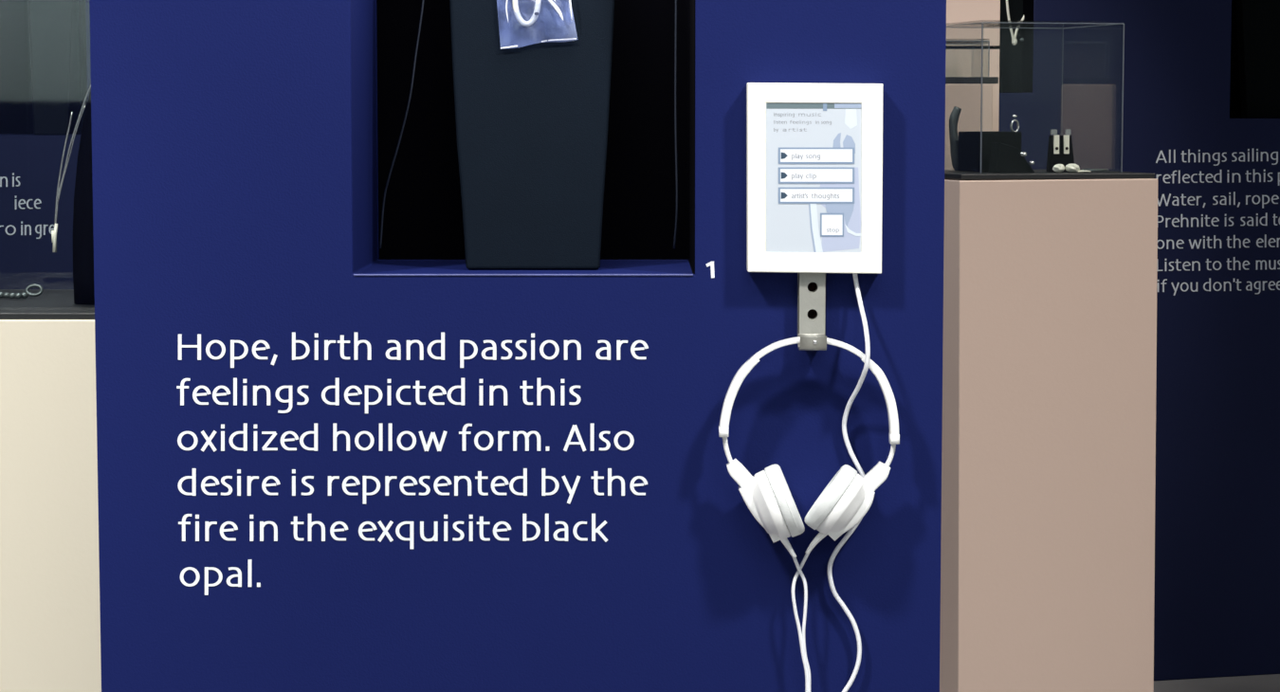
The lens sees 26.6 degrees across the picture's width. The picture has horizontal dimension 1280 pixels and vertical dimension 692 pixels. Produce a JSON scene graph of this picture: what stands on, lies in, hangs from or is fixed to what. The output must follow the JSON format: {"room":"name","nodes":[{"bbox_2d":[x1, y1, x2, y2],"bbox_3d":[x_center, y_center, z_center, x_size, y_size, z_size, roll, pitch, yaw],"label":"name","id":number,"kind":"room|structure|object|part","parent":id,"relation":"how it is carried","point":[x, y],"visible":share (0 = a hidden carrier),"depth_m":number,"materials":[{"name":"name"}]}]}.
{"room":"museum","nodes":[
{"label":"museum","id":0,"kind":"room"},
{"bbox_2d":[89,0,946,691],"bbox_3d":[-0.128,-0.242,2.999,0.897,2.500,0.322,0,5,0],"label":"wall","id":1,"kind":"structure","parent":0,"point":[330,459],"depth_m":2.87,"materials":[{"name":"blue paint"}]},
{"bbox_2d":[379,0,424,248],"bbox_3d":[-0.264,-0.300,2.980,0.075,0.387,0.015,3,6,33],"label":"cable","id":2,"kind":"object","parent":1,"relation":"hanging from","point":[422,9],"visible":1,"depth_m":2.97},
{"bbox_2d":[449,0,615,269],"bbox_3d":[-0.118,-0.331,2.961,0.188,0.490,0.106,0,5,0],"label":"display stand","id":3,"kind":"object","parent":1,"relation":"in","point":[532,117],"visible":1,"depth_m":2.94,"materials":[{"name":"stone"}]},
{"bbox_2d":[500,0,572,49],"bbox_3d":[-0.113,-0.389,2.941,0.092,0.131,0.031,0,5,0],"label":"plastic bag","id":4,"kind":"object","parent":3,"relation":"hanging from","point":[551,2],"visible":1,"depth_m":2.93,"materials":[{"name":"white plastic"}]},
{"bbox_2d":[512,0,541,27],"bbox_3d":[-0.123,-0.376,2.938,0.031,0.059,0.010,1,5,10],"label":"ring","id":5,"kind":"object","parent":4,"relation":"in","point":[515,3],"visible":1,"depth_m":2.94,"materials":[{"name":"silver metal"}]},
{"bbox_2d":[673,0,677,248],"bbox_3d":[0.039,-0.302,2.990,0.004,0.388,0.014,-1,5,-15],"label":"hanging cable","id":6,"kind":"object","parent":1,"relation":"hanging from","point":[675,45],"visible":1,"depth_m":2.99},
{"bbox_2d":[797,273,826,350],"bbox_3d":[0.181,-0.052,2.827,0.030,0.112,0.054,0,5,0],"label":"bracket","id":7,"kind":"object","parent":1,"relation":"attached to","point":[811,286],"visible":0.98,"depth_m":2.84,"materials":[{"name":"silver metal"}]},
{"bbox_2d":[718,336,899,691],"bbox_3d":[0.177,0.342,2.850,0.189,0.705,0.079,0,5,0],"label":"headphones","id":8,"kind":"object","parent":7,"relation":"hanging from","point":[849,496],"visible":1,"depth_m":2.81,"materials":[{"name":"white plastic"}]},
{"bbox_3d":[0.093,0.110,2.830,0.016,0.042,0.006,0,5,0],"label":"slider arm","id":9,"kind":"part","parent":8,"relation":"part of","materials":[{"name":"white plastic"}]},
{"bbox_3d":[0.173,0.452,2.869,0.024,0.482,0.014,4,6,38],"label":"cord","id":10,"kind":"part","parent":8,"relation":"part of","materials":[{"name":"white plastic"}]},
{"bbox_3d":[0.170,0.454,2.866,0.023,0.478,0.016,0,5,0],"label":"cord","id":11,"kind":"part","parent":8,"relation":"part of","materials":[{"name":"white plastic"}]},
{"bbox_3d":[0.260,0.115,2.830,0.016,0.038,0.006,0,5,0],"label":"slider arm","id":12,"kind":"part","parent":8,"relation":"part of","materials":[{"name":"white plastic"}]},
{"bbox_2d":[746,82,883,274],"bbox_3d":[0.182,-0.176,2.830,0.141,0.199,0.028,0,5,0],"label":"tablet","id":13,"kind":"object","parent":1,"relation":"attached to","point":[814,151],"visible":1,"depth_m":2.82,"materials":[{"name":"white plastic"}]},
{"bbox_2d":[826,273,870,691],"bbox_3d":[0.215,0.308,2.855,0.056,0.777,0.051,0,5,0],"label":"cable","id":14,"kind":"object","parent":13,"relation":"hanging from","point":[849,534],"visible":0.79,"depth_m":2.86,"materials":[{"name":"white plastic"}]},
{"bbox_2d":[0,0,1279,680],"bbox_3d":[0.434,-0.945,5.929,8.200,3.400,0.401,-1,5,-14],"label":"wall","id":15,"kind":"structure","parent":0,"point":[1216,604],"depth_m":5.99,"materials":[{"name":"blue paint"}]},
{"bbox_2d":[28,0,73,134],"bbox_3d":[-1.172,-0.717,5.403,0.110,0.587,0.030,-1,5,-14],"label":"display stand","id":16,"kind":"object","parent":15,"relation":"on","point":[50,21],"visible":0.88,"depth_m":5.40,"materials":[{"name":"fabric"}]},
{"bbox_2d":[995,0,1023,92],"bbox_3d":[0.811,-0.830,5.908,0.095,0.551,0.030,-1,5,-14],"label":"display stand","id":17,"kind":"object","parent":15,"relation":"on","point":[1010,55],"visible":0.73,"depth_m":5.91,"materials":[{"name":"fabric"}]},
{"bbox_2d":[1005,0,1023,45],"bbox_3d":[0.830,-0.829,5.891,0.096,0.346,0.008,-1,5,-14],"label":"necklace","id":18,"kind":"object","parent":17,"relation":"hanging from","point":[1014,37],"visible":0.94,"depth_m":5.90,"materials":[{"name":"silver metal"}]},
{"bbox_2d":[1236,0,1279,118],"bbox_3d":[1.445,-0.826,6.073,0.265,0.625,0.030,-1,5,-14],"label":"display niche","id":19,"kind":"object","parent":15,"relation":"on","point":[1258,21],"visible":1,"depth_m":6.06,"materials":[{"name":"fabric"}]},
{"bbox_2d":[945,0,1000,131],"bbox_3d":[0.619,-0.888,5.263,0.138,3.400,0.240,0,5,0],"label":"wall","id":20,"kind":"structure","parent":0,"point":[958,57],"depth_m":5.17,"materials":[{"name":"beige paint"}]},
{"bbox_2d":[1153,674,1279,691],"bbox_3d":[0.000,1.152,1.956,12.000,0.101,13.000,0,5,0],"label":"floor","id":21,"kind":"structure","parent":0,"point":[1267,683],"depth_m":6.01,"materials":[{"name":"tile"}]},
{"bbox_2d":[0,319,101,691],"bbox_3d":[-0.745,0.450,3.637,0.455,1.009,0.470,0,5,0],"label":"plinth","id":22,"kind":"object","parent":21,"relation":"on","point":[50,616],"visible":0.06,"depth_m":3.38,"materials":[{"name":"beige paint"}]},
{"bbox_2d":[0,289,94,319],"bbox_3d":[-0.745,-0.333,3.570,0.443,0.562,0.458,0,5,0],"label":"display case","id":23,"kind":"object","parent":22,"relation":"on","point":[51,303],"visible":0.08,"depth_m":3.46,"materials":[{"name":"black plastic"}]},
{"bbox_2d":[0,292,28,298],"bbox_3d":[-0.847,-0.068,3.618,0.059,0.008,0.021,1,5,13],"label":"bracelet","id":24,"kind":"object","parent":23,"relation":"on","point":[6,295],"visible":1,"depth_m":3.61,"materials":[{"name":"metal"}]},
{"bbox_2d":[25,283,43,296],"bbox_3d":[-0.815,-0.075,3.637,0.024,0.017,0.012,0,5,0],"label":"ring","id":25,"kind":"object","parent":23,"relation":"on","point":[39,286],"visible":1,"depth_m":3.63,"materials":[{"name":"metal"}]},
{"bbox_3d":[-0.745,-0.352,3.772,0.394,0.550,0.004,0,5,0],"label":"pane","id":26,"kind":"part","parent":23,"relation":"part of","materials":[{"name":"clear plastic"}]},
{"bbox_2d":[73,89,94,304],"bbox_3d":[-0.682,-0.230,3.512,0.111,0.350,0.042,0,5,0],"label":"bust","id":27,"kind":"object","parent":23,"relation":"in","point":[82,213],"visible":0.31,"depth_m":3.50,"materials":[{"name":"black"}]},
{"bbox_2d":[51,84,91,252],"bbox_3d":[-0.718,-0.259,3.484,0.086,0.276,0.006,0,5,0],"label":"necklace","id":28,"kind":"object","parent":27,"relation":"hanging from","point":[53,232],"visible":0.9,"depth_m":3.49,"materials":[{"name":"silver metal"}]},
{"bbox_2d":[52,223,57,252],"bbox_3d":[-0.756,-0.140,3.494,0.008,0.037,0.006,0,5,0],"label":"pendant","id":29,"kind":"object","parent":28,"relation":"attached to","point":[54,232],"depth_m":3.49,"materials":[{"name":"silver metal"}]},
{"bbox_2d":[944,84,992,169],"bbox_3d":[0.546,0.171,5.073,0.184,1.318,0.260,0,5,0],"label":"plinth","id":30,"kind":"object","parent":21,"relation":"on","point":[967,98],"visible":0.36,"depth_m":4.89,"materials":[{"name":"beige paint"}]},
{"bbox_2d":[945,38,998,84],"bbox_3d":[0.552,-0.526,5.013,0.192,0.081,0.255,0,5,0],"label":"display case","id":31,"kind":"object","parent":30,"relation":"on","point":[972,80],"visible":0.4,"depth_m":4.89,"materials":[{"name":"black plastic"}]},
{"bbox_3d":[0.548,-0.565,5.010,0.168,0.004,0.240,0,5,0],"label":"pane","id":32,"kind":"part","parent":31,"relation":"part of","materials":[{"name":"clear glass"}]},
{"bbox_3d":[0.631,-0.530,5.013,0.004,0.065,0.239,0,5,0],"label":"pane","id":33,"kind":"part","parent":31,"relation":"part of","materials":[{"name":"clear glass"}]},
{"bbox_2d":[939,178,1157,691],"bbox_3d":[0.644,0.292,4.600,0.356,1.158,0.342,-1,5,-14],"label":"plinth","id":34,"kind":"object","parent":21,"relation":"on","point":[1050,345],"visible":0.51,"depth_m":4.42,"materials":[{"name":"beige paint"}]},
{"bbox_2d":[944,19,1154,179],"bbox_3d":[0.640,-0.413,4.538,0.340,0.256,0.330,-1,5,-14],"label":"display case","id":35,"kind":"object","parent":34,"relation":"on","point":[981,24],"visible":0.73,"depth_m":4.43,"materials":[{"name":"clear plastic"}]},
{"bbox_2d":[949,106,961,170],"bbox_3d":[0.548,-0.353,4.593,0.049,0.110,0.021,0,5,0],"label":"bust","id":36,"kind":"object","parent":35,"relation":"on","point":[955,114],"visible":0.64,"depth_m":4.58,"materials":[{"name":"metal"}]},
{"bbox_2d":[958,131,1021,172],"bbox_3d":[0.587,-0.327,4.538,0.078,0.067,0.090,-1,5,-14],"label":"block","id":37,"kind":"object","parent":35,"relation":"in","point":[969,142],"visible":0.72,"depth_m":4.50,"materials":[{"name":"fabric"}]},
{"bbox_2d":[1009,114,1019,131],"bbox_3d":[0.628,-0.373,4.530,0.016,0.030,0.008,-1,5,-12],"label":"ring","id":38,"kind":"object","parent":37,"relation":"on","point":[1013,116],"visible":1,"depth_m":4.53,"materials":[{"name":"silver metal"}]},
{"bbox_2d":[987,142,1034,172],"bbox_3d":[0.614,-0.312,4.466,0.069,0.050,0.035,-1,5,-14],"label":"wedge","id":39,"kind":"object","parent":35,"relation":"in","point":[1003,157],"visible":1,"depth_m":4.45,"materials":[{"name":"fabric"}]},
{"bbox_2d":[1020,151,1026,157],"bbox_3d":[0.631,-0.315,4.446,0.012,0.009,0.008,0,5,0],"label":"bead","id":40,"kind":"object","parent":39,"relation":"on","point":[1022,154],"visible":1,"depth_m":4.44},
{"bbox_3d":[0.644,-0.539,4.530,0.304,0.004,0.304,0,5,0],"label":"pane","id":41,"kind":"part","parent":35,"relation":"part of","materials":[{"name":"clear glass"}]},
{"bbox_2d":[1045,135,1074,172],"bbox_3d":[0.697,-0.320,4.495,0.046,0.060,0.029,-1,5,-14],"label":"stand","id":42,"kind":"object","parent":35,"relation":"on","point":[1063,158],"visible":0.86,"depth_m":4.49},
{"bbox_2d":[1050,129,1059,153],"bbox_3d":[0.687,-0.339,4.477,0.015,0.040,0.005,-1,5,-14],"label":"earring","id":43,"kind":"object","parent":42,"relation":"hanging from","point":[1052,132],"visible":1,"depth_m":4.48,"materials":[{"name":"silver metal"}]},
{"bbox_2d":[1063,129,1070,153],"bbox_3d":[0.708,-0.339,4.482,0.012,0.040,0.005,-1,5,-14],"label":"earring","id":44,"kind":"object","parent":42,"relation":"hanging from","point":[1067,132],"visible":1,"depth_m":4.48,"materials":[{"name":"silver metal"}]},
{"bbox_2d":[1052,164,1090,172],"bbox_3d":[0.712,-0.293,4.454,0.065,0.015,0.026,-2,5,-18],"label":"brooch","id":45,"kind":"object","parent":35,"relation":"on","point":[1058,168],"visible":1,"depth_m":4.44,"materials":[{"name":"silver metal"}]},
{"bbox_2d":[1081,168,1108,171],"bbox_3d":[0.770,-0.298,4.573,0.045,0.003,0.063,0,5,0],"label":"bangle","id":46,"kind":"object","parent":35,"relation":"in","point":[1090,170],"visible":0.93,"depth_m":4.55,"materials":[{"name":"metal"}]}
]}

